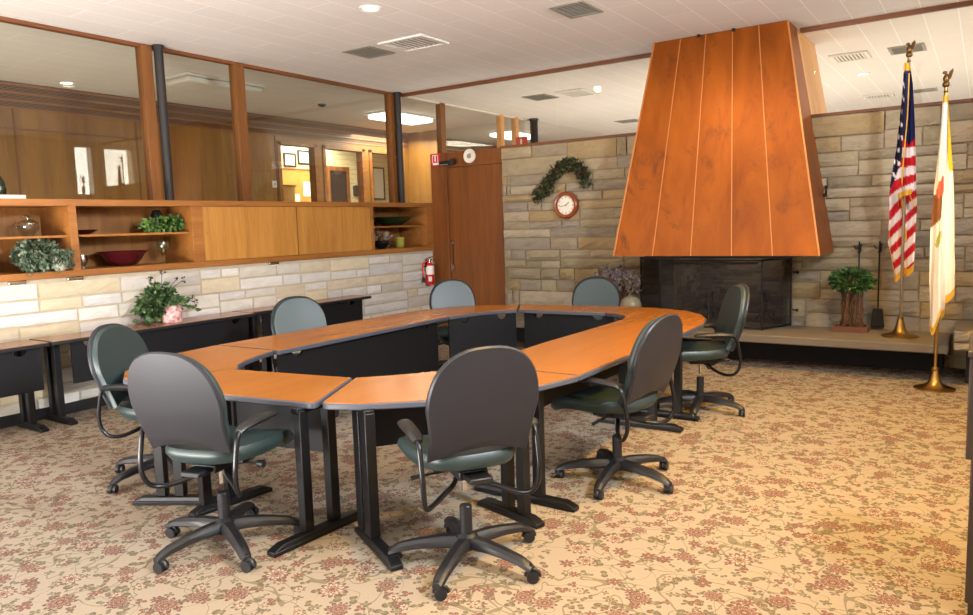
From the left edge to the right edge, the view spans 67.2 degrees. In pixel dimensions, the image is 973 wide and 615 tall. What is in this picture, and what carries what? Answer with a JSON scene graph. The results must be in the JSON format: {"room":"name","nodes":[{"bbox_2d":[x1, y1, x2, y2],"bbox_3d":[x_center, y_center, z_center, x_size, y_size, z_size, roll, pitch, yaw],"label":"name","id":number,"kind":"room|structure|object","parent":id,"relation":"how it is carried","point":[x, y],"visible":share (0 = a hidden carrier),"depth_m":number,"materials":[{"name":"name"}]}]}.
{"room":"conference room","nodes":[
{"label":"conference room","id":0,"kind":"room"},
{"bbox_2d":[0,108,409,202],"bbox_3d":[-4.416,-1.269,12.094,0.140,3.270,18.000,3,8,34],"label":"wall","id":1,"kind":"structure","parent":0,"point":[52,165],"depth_m":10.57,"materials":[{"name":"brown wood"}]},
{"bbox_2d":[0,109,279,200],"bbox_3d":[-5.299,-1.075,10.665,0.012,3.260,5.844,3,8,34],"label":"trim","id":2,"kind":"structure","parent":1,"relation":"attached to","point":[14,128],"depth_m":10.09,"materials":[{"name":"brown wood"}]},
{"bbox_2d":[0,80,496,152],"bbox_3d":[-4.467,-3.059,11.889,0.110,0.335,18.000,3,8,34],"label":"trim","id":3,"kind":"structure","parent":1,"relation":"attached to","point":[6,87],"depth_m":11.46,"materials":[{"name":"brown wood"}]},
{"bbox_2d":[276,141,386,201],"bbox_3d":[-2.846,-2.082,14.355,0.170,2.080,3.150,3,8,34],"label":"window","id":4,"kind":"structure","parent":1,"relation":"in","point":[312,152],"depth_m":13.84,"materials":[{"name":"brown wood"}]},
{"bbox_2d":[0,250,433,416],"bbox_3d":[-3.878,0.304,7.080,0.579,1.241,10.220,3,8,34],"label":"wall","id":5,"kind":"structure","parent":0,"point":[37,308],"depth_m":7.81,"materials":[{"name":"stone"}]},
{"bbox_2d":[0,358,276,428],"bbox_3d":[-3.637,0.882,6.982,0.032,0.100,10.200,3,8,34],"label":"baseboard","id":6,"kind":"structure","parent":5,"relation":"attached to","point":[88,403],"depth_m":6.69,"materials":[{"name":"black rubber"}]},
{"bbox_2d":[0,16,398,202],"bbox_3d":[-4.196,-1.698,7.028,0.110,1.962,10.220,3,8,34],"label":"window","id":7,"kind":"structure","parent":5,"relation":"in","point":[143,52],"depth_m":8.68,"materials":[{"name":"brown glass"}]},
{"bbox_2d":[0,198,433,281],"bbox_3d":[-3.135,-0.810,8.068,0.560,0.700,7.520,3,8,34],"label":"shelf unit","id":8,"kind":"object","parent":5,"relation":"on","point":[215,233],"visible":0.97,"depth_m":7.89,"materials":[{"name":"brown wood"}]},
{"bbox_2d":[0,195,25,198],"bbox_3d":[-4.310,-0.969,6.479,0.260,0.045,0.330,3,8,34],"label":"paper stack","id":9,"kind":"object","parent":8,"relation":"on","point":[1,196],"visible":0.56,"depth_m":6.46,"materials":[{"name":"white paper"}]},
{"bbox_2d":[0,176,6,194],"bbox_3d":[-4.353,-1.107,6.532,0.120,0.220,0.120,3,8,34],"label":"vase","id":10,"kind":"object","parent":9,"relation":"on","point":[3,190],"visible":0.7,"depth_m":6.52,"materials":[{"name":"green ceramic"}]},
{"bbox_2d":[7,280,25,285],"bbox_3d":[-4.056,-0.210,6.317,0.060,0.042,0.140,3,8,34],"label":"puck light","id":11,"kind":"object","parent":8,"relation":"attached to","point":[23,282],"visible":0.99,"depth_m":6.29,"materials":[{"name":"silver metal"}]},
{"bbox_2d":[16,214,39,235],"bbox_3d":[-4.097,-0.736,6.542,0.184,0.197,0.184,3,8,34],"label":"glass vase","id":12,"kind":"object","parent":8,"relation":"on","point":[25,215],"visible":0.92,"depth_m":6.52,"materials":[{"name":"clear glass"}]},
{"bbox_2d":[9,235,75,275],"bbox_3d":[-3.981,-0.463,6.531,0.346,0.357,0.489,3,8,34],"label":"ivy plant","id":13,"kind":"object","parent":8,"relation":"on","point":[57,261],"visible":0.98,"depth_m":6.49,"materials":[{"name":"green plant"}]},
{"bbox_2d":[67,276,82,281],"bbox_3d":[-3.781,-0.264,6.719,0.060,0.042,0.140,3,8,34],"label":"puck light","id":14,"kind":"object","parent":8,"relation":"attached to","point":[77,278],"visible":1,"depth_m":6.70,"materials":[{"name":"silver metal"}]},
{"bbox_2d":[80,255,87,268],"bbox_3d":[-3.856,-0.438,6.990,0.096,0.130,0.096,3,8,34],"label":"cup","id":15,"kind":"object","parent":8,"relation":"on","point":[84,259],"visible":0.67,"depth_m":6.97,"materials":[{"name":"silver metal"}]},
{"bbox_2d":[78,229,97,234],"bbox_3d":[-3.837,-0.719,7.000,0.220,0.045,0.220,3,8,34],"label":"dish","id":16,"kind":"object","parent":8,"relation":"on","point":[81,232],"visible":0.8,"depth_m":6.95,"materials":[{"name":"red ceramic"}]},
{"bbox_2d":[95,250,147,265],"bbox_3d":[-3.622,-0.489,7.298,0.476,0.147,0.476,3,8,34],"label":"ceramic bowl","id":17,"kind":"object","parent":8,"relation":"on","point":[127,257],"visible":0.98,"depth_m":7.16,"materials":[{"name":"red ceramic"}]},
{"bbox_2d":[136,210,185,235],"bbox_3d":[-3.345,-0.880,7.642,0.290,0.270,0.595,3,8,34],"label":"plant","id":18,"kind":"object","parent":8,"relation":"on","point":[156,222],"visible":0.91,"depth_m":7.57,"materials":[{"name":"green plant"}]},
{"bbox_2d":[156,241,169,262],"bbox_3d":[-3.377,-0.581,7.655,0.132,0.235,0.132,3,8,34],"label":"glass goblet","id":19,"kind":"object","parent":8,"relation":"on","point":[162,249],"visible":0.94,"depth_m":7.65,"materials":[{"name":"clear glass"}]},
{"bbox_2d":[152,44,174,199],"bbox_3d":[-3.476,-1.969,7.897,0.120,1.662,0.120,3,8,34],"label":"steel column","id":20,"kind":"structure","parent":8,"relation":"on","point":[157,48],"depth_m":7.86,"materials":[{"name":"metal"}]},
{"bbox_2d":[374,230,392,248],"bbox_3d":[-1.494,-0.970,10.393,0.308,0.276,0.278,-6,8,-36],"label":"pot","id":21,"kind":"object","parent":8,"relation":"on","point":[380,244],"visible":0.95,"depth_m":10.33,"materials":[{"name":"black ceramic"}]},
{"bbox_2d":[374,216,411,225],"bbox_3d":[-1.375,-1.246,10.609,0.600,0.128,0.600,3,8,34],"label":"ceramic bowl","id":22,"kind":"object","parent":8,"relation":"on","point":[400,220],"visible":0.95,"depth_m":10.42,"materials":[{"name":"green ceramic"}]},
{"bbox_2d":[393,92,404,202],"bbox_3d":[-1.313,-2.396,11.070,0.125,1.662,0.125,3,8,34],"label":"steel column","id":23,"kind":"structure","parent":8,"relation":"on","point":[397,95],"depth_m":11.03,"materials":[{"name":"metal"}]},
{"bbox_2d":[395,237,403,247],"bbox_3d":[-1.265,-0.951,10.720,0.136,0.150,0.136,3,8,34],"label":"glass tumbler","id":24,"kind":"object","parent":8,"relation":"on","point":[399,240],"visible":1,"depth_m":10.67,"materials":[{"name":"glass"}]},
{"bbox_2d":[422,256,434,284],"bbox_3d":[-0.865,-0.546,10.849,0.138,0.416,0.215,3,8,34],"label":"fire extinguisher","id":25,"kind":"object","parent":5,"relation":"attached to","point":[429,267],"visible":1,"depth_m":10.82,"materials":[{"name":"red metal"}]},
{"bbox_2d":[401,96,528,264],"bbox_3d":[-0.238,-2.137,12.856,0.240,2.645,3.880,3,8,34],"label":"window","id":26,"kind":"structure","parent":5,"relation":"in","point":[440,106],"depth_m":12.31,"materials":[{"name":"brown wood"}]},
{"bbox_2d":[516,136,527,144],"bbox_3d":[0.653,-3.061,13.639,0.250,0.230,0.021,3,8,34],"label":"exit sign","id":27,"kind":"object","parent":26,"relation":"attached to","point":[519,140],"visible":0.43,"depth_m":13.62,"materials":[{"name":"red plastic"}]},
{"bbox_2d":[281,146,388,202],"bbox_3d":[-3.764,-2.010,16.969,0.130,3.605,9.100,3,8,34],"label":"wall","id":28,"kind":"structure","parent":0,"point":[333,158],"depth_m":17.51,"materials":[{"name":"beige paint"}]},
{"bbox_2d":[283,152,296,166],"bbox_3d":[-4.287,-3.217,15.970,0.030,0.300,0.340,3,8,34],"label":"framed picture","id":29,"kind":"object","parent":28,"relation":"attached to","point":[289,159],"visible":1,"depth_m":15.96,"materials":[{"name":"paper"}]},
{"bbox_2d":[285,154,294,164],"bbox_3d":[-4.292,-3.218,15.974,0.013,0.230,0.270,3,8,34],"label":"print","id":30,"kind":"object","parent":29,"relation":"attached to","point":[289,158],"depth_m":15.97,"materials":[{"name":"paper"}]},
{"bbox_2d":[282,168,310,201],"bbox_3d":[-4.232,-2.523,16.093,0.033,1.050,1.490,3,8,34],"label":"notice board","id":31,"kind":"object","parent":28,"relation":"attached to","point":[291,176],"visible":0.18,"depth_m":16.18,"materials":[{"name":"yellow wood"}]},
{"bbox_2d":[295,194,299,201],"bbox_3d":[-4.199,-2.404,16.141,0.006,0.200,0.240,3,8,34],"label":"paper notice","id":32,"kind":"object","parent":31,"relation":"attached to","point":[297,196],"visible":0.43,"depth_m":16.17,"materials":[{"name":"white paper"}]},
{"bbox_2d":[303,182,310,195],"bbox_3d":[-4.015,-2.650,16.397,0.006,0.320,0.220,3,8,34],"label":"paper notice","id":33,"kind":"object","parent":31,"relation":"attached to","point":[306,185],"visible":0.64,"depth_m":16.38,"materials":[{"name":"white paper"}]},
{"bbox_2d":[297,150,308,164],"bbox_3d":[-4.043,-3.341,16.323,0.030,0.310,0.420,3,8,34],"label":"framed picture","id":34,"kind":"object","parent":28,"relation":"attached to","point":[302,155],"visible":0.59,"depth_m":16.27,"materials":[{"name":"paper"}]},
{"bbox_2d":[299,152,308,162],"bbox_3d":[-4.048,-3.341,16.326,0.013,0.240,0.350,3,8,34],"label":"print","id":35,"kind":"object","parent":34,"relation":"attached to","point":[303,156],"depth_m":16.29,"materials":[{"name":"paper"}]},
{"bbox_2d":[330,170,347,201],"bbox_3d":[-3.445,-1.729,17.307,0.040,2.950,0.550,3,8,34],"label":"door","id":36,"kind":"structure","parent":28,"relation":"in","point":[338,179],"depth_m":17.18,"materials":[{"name":"brown wood"}]},
{"bbox_2d":[327,166,350,201],"bbox_3d":[-3.439,-1.778,17.296,0.060,3.050,0.710,3,8,34],"label":"trim","id":37,"kind":"structure","parent":28,"relation":"attached to","point":[332,168],"depth_m":17.09,"materials":[{"name":"brown wood"}]},
{"bbox_2d":[353,185,357,196],"bbox_3d":[-3.125,-2.810,17.655,0.100,0.280,0.160,3,8,34],"label":"wall phone","id":38,"kind":"object","parent":28,"relation":"attached to","point":[355,188],"visible":0.88,"depth_m":17.59,"materials":[{"name":"black plastic"}]},
{"bbox_2d":[373,167,385,199],"bbox_3d":[-2.704,-3.100,18.322,0.030,0.800,0.450,3,8,34],"label":"framed picture","id":39,"kind":"object","parent":28,"relation":"attached to","point":[378,172],"visible":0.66,"depth_m":18.34,"materials":[{"name":"paper"}]},
{"bbox_2d":[408,130,436,285],"bbox_3d":[-0.413,-1.922,15.275,2.880,3.605,0.150,3,8,34],"label":"wall","id":40,"kind":"structure","parent":0,"point":[424,143],"depth_m":15.71,"materials":[{"name":"brown wood"}]},
{"bbox_2d":[0,341,970,614],"bbox_3d":[-1.169,0.598,9.706,15.250,0.100,19.500,3,8,34],"label":"floor","id":41,"kind":"structure","parent":0,"point":[838,489],"depth_m":3.93,"materials":[{"name":"carpet"}]},
{"bbox_2d":[0,339,49,432],"bbox_3d":[-4.308,0.750,5.503,0.454,0.733,1.848,3,8,34],"label":"side table","id":42,"kind":"object","parent":41,"relation":"on","point":[21,373],"visible":1,"depth_m":6.04,"materials":[{"name":"brown laminate"}]},
{"bbox_2d":[87,323,172,493],"bbox_3d":[-2.154,0.615,4.833,0.779,1.020,0.762,0,7,12],"label":"swivel chair","id":43,"kind":"object","parent":41,"relation":"on","point":[112,348],"visible":0.45,"depth_m":4.72,"materials":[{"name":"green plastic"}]},
{"bbox_2d":[29,312,254,425],"bbox_3d":[-3.204,0.530,7.140,0.454,0.733,2.076,3,8,34],"label":"side table","id":44,"kind":"object","parent":41,"relation":"on","point":[195,332],"visible":0.69,"depth_m":6.97,"materials":[{"name":"brown laminate"}]},
{"bbox_2d":[129,270,200,324],"bbox_3d":[-3.188,-0.104,7.216,0.313,0.545,0.743,3,8,34],"label":"potted plant","id":45,"kind":"object","parent":44,"relation":"on","point":[169,309],"visible":1,"depth_m":7.14,"materials":[{"name":"green plant"}]},
{"bbox_2d":[123,345,272,504],"bbox_3d":[-1.954,0.733,5.011,0.787,0.733,1.422,-2,6,2],"label":"conference table","id":46,"kind":"object","parent":41,"relation":"on","point":[214,358],"visible":0.43,"depth_m":4.66,"materials":[{"name":"brown wood"}]},
{"bbox_2d":[127,352,300,573],"bbox_3d":[-1.374,0.689,3.742,0.753,1.070,0.782,0,7,18],"label":"swivel chair","id":47,"kind":"object","parent":41,"relation":"on","point":[177,402],"visible":0.99,"depth_m":3.48,"materials":[{"name":"black plastic"}]},
{"bbox_2d":[123,370,356,557],"bbox_3d":[-1.421,0.798,4.289,1.540,0.733,0.799,3,8,34],"label":"conference table","id":48,"kind":"object","parent":41,"relation":"on","point":[297,400],"visible":0.65,"depth_m":3.94,"materials":[{"name":"brown wood"}]},
{"bbox_2d":[283,185,295,201],"bbox_3d":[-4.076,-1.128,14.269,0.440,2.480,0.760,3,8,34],"label":"filing cabinet","id":49,"kind":"object","parent":41,"relation":"on","point":[289,190],"visible":0.06,"depth_m":14.21,"materials":[{"name":"brown wood"}]},
{"bbox_2d":[232,295,370,370],"bbox_3d":[-2.124,0.308,8.808,0.389,0.733,1.878,3,8,34],"label":"side table","id":50,"kind":"object","parent":41,"relation":"on","point":[337,310],"visible":0.25,"depth_m":8.93,"materials":[{"name":"brown laminate"}]},
{"bbox_2d":[271,296,338,417],"bbox_3d":[-1.534,0.419,6.485,0.752,1.000,0.753,-6,8,-33],"label":"swivel chair","id":51,"kind":"object","parent":41,"relation":"on","point":[293,313],"visible":0.2,"depth_m":6.65,"materials":[{"name":"black plastic"}]},
{"bbox_2d":[218,314,447,379],"bbox_3d":[-1.218,0.551,6.408,0.673,0.733,2.096,3,8,34],"label":"conference table","id":52,"kind":"object","parent":41,"relation":"on","point":[394,344],"visible":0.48,"depth_m":6.22,"materials":[{"name":"brown wood"}]},
{"bbox_2d":[322,371,578,571],"bbox_3d":[-0.223,0.783,4.088,1.383,0.733,0.984,-6,8,-31],"label":"conference table","id":53,"kind":"object","parent":41,"relation":"on","point":[376,403],"visible":0.66,"depth_m":3.91,"materials":[{"name":"brown wood"}]},
{"bbox_2d":[429,279,482,370],"bbox_3d":[-0.333,0.218,7.926,0.775,1.000,0.772,-3,7,-11],"label":"swivel chair","id":54,"kind":"object","parent":41,"relation":"on","point":[449,292],"visible":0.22,"depth_m":8.15,"materials":[{"name":"black plastic"}]},
{"bbox_2d":[397,304,519,371],"bbox_3d":[-0.196,0.388,7.572,1.356,0.733,0.703,-6,7,-30],"label":"conference table","id":55,"kind":"object","parent":41,"relation":"on","point":[478,330],"visible":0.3,"depth_m":7.32,"materials":[{"name":"brown wood"}]},
{"bbox_2d":[388,345,541,600],"bbox_3d":[-0.086,0.667,3.472,0.745,1.095,0.767,-5,7,-28],"label":"swivel chair","id":56,"kind":"object","parent":41,"relation":"on","point":[481,403],"visible":0.98,"depth_m":3.19,"materials":[{"name":"black plastic"}]},
{"bbox_2d":[529,118,538,142],"bbox_3d":[0.970,-1.865,14.395,0.188,3.605,0.188,3,8,34],"label":"steel column","id":57,"kind":"structure","parent":41,"relation":"on","point":[533,121],"depth_m":14.16,"materials":[{"name":"metal"}]},
{"bbox_2d":[519,304,626,348],"bbox_3d":[0.799,0.368,7.471,1.168,0.733,0.524,2,7,27],"label":"conference table","id":58,"kind":"object","parent":41,"relation":"on","point":[556,321],"visible":0.61,"depth_m":7.31,"materials":[{"name":"brown wood"}]},
{"bbox_2d":[572,277,622,321],"bbox_3d":[1.121,0.205,7.642,0.775,1.000,0.772,-1,7,10],"label":"swivel chair","id":59,"kind":"object","parent":41,"relation":"on","point":[590,291],"visible":0.2,"depth_m":7.87,"materials":[{"name":"black plastic"}]},
{"bbox_2d":[520,320,702,432],"bbox_3d":[0.874,0.610,5.319,0.800,0.733,2.257,3,8,34],"label":"conference table","id":60,"kind":"object","parent":41,"relation":"on","point":[600,352],"visible":0.48,"depth_m":5.22,"materials":[{"name":"brown wood"}]},
{"bbox_2d":[551,314,682,499],"bbox_3d":[0.796,0.544,4.492,0.779,1.055,0.761,4,9,42],"label":"swivel chair","id":61,"kind":"object","parent":41,"relation":"on","point":[654,355],"visible":1,"depth_m":4.31,"materials":[{"name":"black plastic"}]},
{"bbox_2d":[606,307,706,420],"bbox_3d":[1.545,0.446,6.579,1.130,0.733,1.300,3,8,34],"label":"conference table","id":62,"kind":"object","parent":41,"relation":"on","point":[627,313],"visible":0.41,"depth_m":6.33,"materials":[{"name":"brown wood"}]},
{"bbox_2d":[657,284,749,419],"bbox_3d":[1.757,0.334,6.112,0.764,1.050,0.747,-2,6,-4],"label":"swivel chair","id":63,"kind":"object","parent":41,"relation":"on","point":[734,308],"visible":0.9,"depth_m":5.95,"materials":[{"name":"black plastic"}]},
{"bbox_2d":[497,312,950,371],"bbox_3d":[2.259,0.386,8.544,5.310,0.370,0.837,3,8,34],"label":"hearth","id":64,"kind":"object","parent":41,"relation":"on","point":[812,344],"visible":0.45,"depth_m":7.60,"materials":[{"name":"stone"}]},
{"bbox_2d":[620,296,641,306],"bbox_3d":[1.737,0.023,8.829,0.260,0.320,0.260,3,8,34],"label":"vase","id":65,"kind":"object","parent":64,"relation":"on","point":[629,301],"visible":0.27,"depth_m":8.73,"materials":[{"name":"beige ceramic"}]},
{"bbox_2d":[590,263,641,319],"bbox_3d":[1.587,-0.192,8.988,0.695,0.721,0.419,3,8,34],"label":"bunch","id":66,"kind":"object","parent":65,"relation":"in","point":[620,277],"visible":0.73,"depth_m":8.87,"materials":[{"name":"purple plant"}]},
{"bbox_2d":[640,257,798,329],"bbox_3d":[2.555,-0.185,8.423,1.851,0.766,0.540,3,8,34],"label":"fireplace","id":67,"kind":"object","parent":64,"relation":"on","point":[699,286],"visible":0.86,"depth_m":8.14,"materials":[{"name":"black metal"}]},
{"bbox_2d":[832,324,869,332],"bbox_3d":[3.819,0.220,7.679,0.330,0.060,0.200,3,8,34],"label":"tray","id":68,"kind":"object","parent":64,"relation":"on","point":[849,328],"depth_m":7.61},
{"bbox_2d":[826,265,877,332],"bbox_3d":[3.810,-0.097,7.649,0.493,0.695,0.387,3,8,34],"label":"topiary","id":69,"kind":"object","parent":64,"relation":"on","point":[864,279],"visible":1,"depth_m":7.61,"materials":[{"name":"green plant"}]},
{"bbox_2d":[881,39,918,338],"bbox_3d":[4.061,-1.121,7.115,0.330,2.835,0.330,3,8,34],"label":"flag pole","id":70,"kind":"object","parent":64,"relation":"on","point":[899,332],"visible":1,"depth_m":7.18,"materials":[{"name":"gold metal"}]},
{"bbox_2d":[888,63,916,281],"bbox_3d":[4.035,-1.282,7.088,0.240,2.097,0.238,2,8,30],"label":"flag","id":71,"kind":"object","parent":70,"relation":"hanging from","point":[903,178],"visible":0.99,"depth_m":7.08,"materials":[{"name":"fabric"}]},
{"bbox_2d":[913,68,955,392],"bbox_3d":[4.003,-0.656,6.462,0.330,2.803,0.330,3,8,34],"label":"flag pole","id":72,"kind":"object","parent":41,"relation":"on","point":[934,384],"visible":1,"depth_m":6.56,"materials":[{"name":"gold metal"}]},
{"bbox_2d":[929,95,954,334],"bbox_3d":[3.996,-0.788,6.398,0.201,2.091,0.111,3,8,34],"label":"flag","id":73,"kind":"object","parent":72,"relation":"hanging from","point":[942,246],"visible":1,"depth_m":6.42,"materials":[{"name":"fabric"}]},
{"bbox_2d":[953,320,972,382],"bbox_3d":[4.952,0.443,6.694,1.146,0.507,0.869,3,8,34],"label":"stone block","id":74,"kind":"object","parent":41,"relation":"on","point":[962,331],"visible":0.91,"depth_m":6.67,"materials":[{"name":"beige stone"}]},
{"bbox_2d":[965,333,972,614],"bbox_3d":[2.218,0.678,2.896,0.556,1.065,0.510,3,8,34],"label":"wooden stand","id":75,"kind":"object","parent":41,"relation":"on","point":[969,433],"visible":1,"depth_m":2.84,"materials":[{"name":"brown wood"}]},
{"bbox_2d":[0,0,972,145],"bbox_3d":[-1.032,-3.142,9.657,15.250,0.120,18.600,3,8,34],"label":"ceiling","id":76,"kind":"structure","parent":0,"point":[487,39],"depth_m":8.38,"materials":[{"name":"tile"}]},
{"bbox_2d":[57,81,75,84],"bbox_3d":[-5.481,-2.925,9.566,0.210,0.016,0.210,3,8,34],"label":"recessed light","id":77,"kind":"object","parent":76,"relation":"in","point":[59,82],"visible":1,"depth_m":9.54,"materials":[{"name":"white glass"}]},
{"bbox_2d":[165,72,265,94],"bbox_3d":[-3.618,-2.965,9.782,0.560,0.100,1.230,3,8,34],"label":"ceiling light","id":78,"kind":"object","parent":76,"relation":"attached to","point":[189,80],"visible":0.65,"depth_m":9.50,"materials":[{"name":"white plastic"}]},
{"bbox_2d":[342,46,394,58],"bbox_3d":[-1.348,-2.923,8.399,0.410,0.012,0.450,3,8,34],"label":"ceiling vent","id":79,"kind":"object","parent":76,"relation":"in","point":[369,52],"visible":1,"depth_m":8.38,"materials":[{"name":"grey metal"}]},
{"bbox_2d":[359,5,381,11],"bbox_3d":[-1.067,-2.740,6.727,0.210,0.016,0.210,3,8,34],"label":"recessed light","id":80,"kind":"object","parent":76,"relation":"in","point":[365,8],"visible":1,"depth_m":6.71,"materials":[{"name":"white glass"}]},
{"bbox_2d":[365,110,384,120],"bbox_3d":[-1.776,-3.338,12.570,0.821,0.100,0.850,3,8,34],"label":"ceiling light","id":81,"kind":"object","parent":76,"relation":"attached to","point":[379,115],"depth_m":12.79,"materials":[{"name":"white plastic"}]},
{"bbox_2d":[378,33,448,52],"bbox_3d":[-0.799,-2.894,8.034,0.610,0.020,0.500,3,8,34],"label":"ceiling vent","id":82,"kind":"object","parent":76,"relation":"in","point":[420,41],"visible":1,"depth_m":8.02,"materials":[{"name":"white metal"}]},
{"bbox_2d":[401,111,435,124],"bbox_3d":[-1.414,-3.396,12.984,0.940,0.100,1.382,3,8,34],"label":"ceiling light","id":83,"kind":"object","parent":76,"relation":"attached to","point":[410,118],"depth_m":13.27,"materials":[{"name":"white plastic"}]},
{"bbox_2d":[487,131,496,137],"bbox_3d":[0.193,-3.751,15.674,0.566,0.100,0.932,3,8,34],"label":"ceiling light","id":84,"kind":"object","parent":76,"relation":"attached to","point":[492,134],"depth_m":16.00,"materials":[{"name":"white plastic"}]},
{"bbox_2d":[504,130,511,139],"bbox_3d":[0.497,-3.780,15.847,0.865,0.100,1.486,3,8,34],"label":"ceiling light","id":85,"kind":"object","parent":76,"relation":"attached to","point":[507,134],"depth_m":15.83,"materials":[{"name":"white plastic"}]},
{"bbox_2d":[519,131,529,138],"bbox_3d":[0.836,-3.801,15.939,0.553,0.100,1.262,3,8,34],"label":"ceiling light","id":86,"kind":"object","parent":76,"relation":"attached to","point":[521,134],"depth_m":16.22,"materials":[{"name":"white plastic"}]},
{"bbox_2d":[522,93,558,100],"bbox_3d":[0.865,-3.373,11.761,0.420,0.012,0.470,3,8,34],"label":"ceiling vent","id":87,"kind":"object","parent":76,"relation":"in","point":[539,97],"visible":1,"depth_m":11.74,"materials":[{"name":"grey metal"}]},
{"bbox_2d":[549,0,603,18],"bbox_3d":[0.855,-2.829,6.964,0.350,0.012,0.460,3,8,34],"label":"ceiling vent","id":88,"kind":"object","parent":76,"relation":"in","point":[576,9],"visible":1,"depth_m":6.95,"materials":[{"name":"grey metal"}]},
{"bbox_2d":[554,88,599,97],"bbox_3d":[1.418,-3.351,11.454,0.480,0.020,0.620,3,8,34],"label":"ceiling vent","id":89,"kind":"object","parent":76,"relation":"in","point":[580,92],"visible":1,"depth_m":11.42,"materials":[{"name":"white metal"}]},
{"bbox_2d":[614,119,638,123],"bbox_3d":[2.901,-3.794,14.925,0.460,0.012,0.400,3,8,34],"label":"ceiling vent","id":90,"kind":"object","parent":76,"relation":"in","point":[629,120],"visible":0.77,"depth_m":14.90,"materials":[{"name":"grey metal"}]},
{"bbox_2d":[401,0,972,155],"bbox_3d":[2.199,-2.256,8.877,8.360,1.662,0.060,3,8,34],"label":"beam","id":91,"kind":"structure","parent":76,"relation":"attached to","point":[968,3],"depth_m":8.95,"materials":[{"name":"brown wood"}]},
{"bbox_2d":[828,50,871,63],"bbox_3d":[4.681,-3.223,9.429,0.440,0.020,0.520,3,8,34],"label":"ceiling vent","id":92,"kind":"object","parent":76,"relation":"in","point":[858,55],"visible":1,"depth_m":9.40,"materials":[{"name":"white metal"}]},
{"bbox_2d":[855,73,870,75],"bbox_3d":[5.471,-3.388,10.659,0.210,0.016,0.210,3,8,34],"label":"recessed light","id":93,"kind":"object","parent":76,"relation":"in","point":[858,74],"visible":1,"depth_m":10.64,"materials":[{"name":"white glass"}]},
{"bbox_2d":[862,92,894,99],"bbox_3d":[6.789,-3.657,12.689,0.470,0.020,0.450,3,8,34],"label":"ceiling vent","id":94,"kind":"object","parent":76,"relation":"in","point":[883,95],"visible":1,"depth_m":12.67,"materials":[{"name":"white metal"}]},
{"bbox_2d":[887,43,926,54],"bbox_3d":[5.218,-3.205,9.090,0.390,0.012,0.480,3,8,34],"label":"ceiling vent","id":95,"kind":"object","parent":76,"relation":"in","point":[918,47],"visible":0.91,"depth_m":9.08,"materials":[{"name":"grey metal"}]},
{"bbox_2d":[913,87,937,93],"bbox_3d":[7.336,-3.630,12.259,0.360,0.012,0.350,3,8,34],"label":"ceiling vent","id":96,"kind":"object","parent":76,"relation":"in","point":[927,89],"visible":0.86,"depth_m":12.24,"materials":[{"name":"grey metal"}]},
{"bbox_2d":[501,102,972,368],"bbox_3d":[3.077,-0.797,8.680,6.576,2.640,0.562,3,8,34],"label":"wall","id":97,"kind":"structure","parent":0,"point":[547,254],"depth_m":7.89,"materials":[{"name":"beige stone"}]},
{"bbox_2d":[430,147,505,326],"bbox_3d":[-0.254,-0.934,10.706,1.250,2.660,0.134,3,8,34],"label":"door","id":98,"kind":"structure","parent":97,"relation":"in","point":[468,217],"depth_m":10.63,"materials":[{"name":"brown wood"}]},
{"bbox_2d":[431,153,439,166],"bbox_3d":[-0.749,-2.177,10.815,0.165,0.185,0.012,3,8,34],"label":"sign","id":99,"kind":"object","parent":98,"relation":"attached to","point":[435,158],"visible":1,"depth_m":10.81,"materials":[{"name":"red plastic"}]},
{"bbox_2d":[439,158,455,165],"bbox_3d":[-0.563,-2.112,10.656,0.295,0.098,0.078,3,8,34],"label":"door closer","id":100,"kind":"object","parent":98,"relation":"attached to","point":[451,161],"visible":1,"depth_m":10.62,"materials":[{"name":"metal"}]},
{"bbox_2d":[463,147,475,162],"bbox_3d":[-0.247,-2.177,10.481,0.200,0.220,0.028,3,8,34],"label":"dial","id":101,"kind":"object","parent":98,"relation":"attached to","point":[469,155],"visible":1,"depth_m":10.47,"materials":[{"name":"beige paint"}]},
{"bbox_2d":[531,156,592,203],"bbox_3d":[0.975,-1.664,9.596,0.913,0.605,0.126,3,8,34],"label":"swag","id":102,"kind":"object","parent":97,"relation":"attached to","point":[581,171],"visible":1,"depth_m":9.56,"materials":[{"name":"green plant"}]},
{"bbox_2d":[554,192,578,218],"bbox_3d":[1.043,-1.347,9.641,0.356,0.356,0.070,3,8,34],"label":"wall clock","id":103,"kind":"object","parent":97,"relation":"attached to","point":[566,204],"visible":1,"depth_m":9.63,"materials":[{"name":"brown wood"}]},
{"bbox_2d":[613,19,833,258],"bbox_3d":[2.889,-1.840,8.536,2.222,2.455,1.939,3,8,34],"label":"hood","id":104,"kind":"object","parent":97,"relation":"attached to","point":[724,164],"visible":1,"depth_m":7.86,"materials":[{"name":"orange wood"}]},
{"bbox_2d":[645,256,791,258],"bbox_3d":[2.653,-0.596,8.267,1.700,0.060,0.680,3,8,34],"label":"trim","id":105,"kind":"structure","parent":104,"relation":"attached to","point":[646,257],"depth_m":8.01,"materials":[{"name":"metal"}]},
{"bbox_2d":[500,98,972,148],"bbox_3d":[3.056,-2.127,8.554,6.570,0.032,0.540,3,8,34],"label":"trim","id":106,"kind":"structure","parent":97,"relation":"on","point":[969,99],"depth_m":7.82,"materials":[{"name":"brown wood"}]},
{"bbox_2d":[854,242,861,319],"bbox_3d":[3.959,-0.283,7.790,0.110,0.835,0.089,3,8,34],"label":"fire poker","id":107,"kind":"object","parent":97,"relation":"hanging from","point":[859,248],"visible":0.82,"depth_m":7.74,"materials":[{"name":"metal"}]},
{"bbox_2d":[870,241,883,327],"bbox_3d":[4.115,-0.243,7.683,0.128,0.900,0.100,3,8,34],"label":"shovel","id":108,"kind":"object","parent":97,"relation":"hanging from","point":[877,320],"visible":1,"depth_m":7.67,"materials":[{"name":"metal"}]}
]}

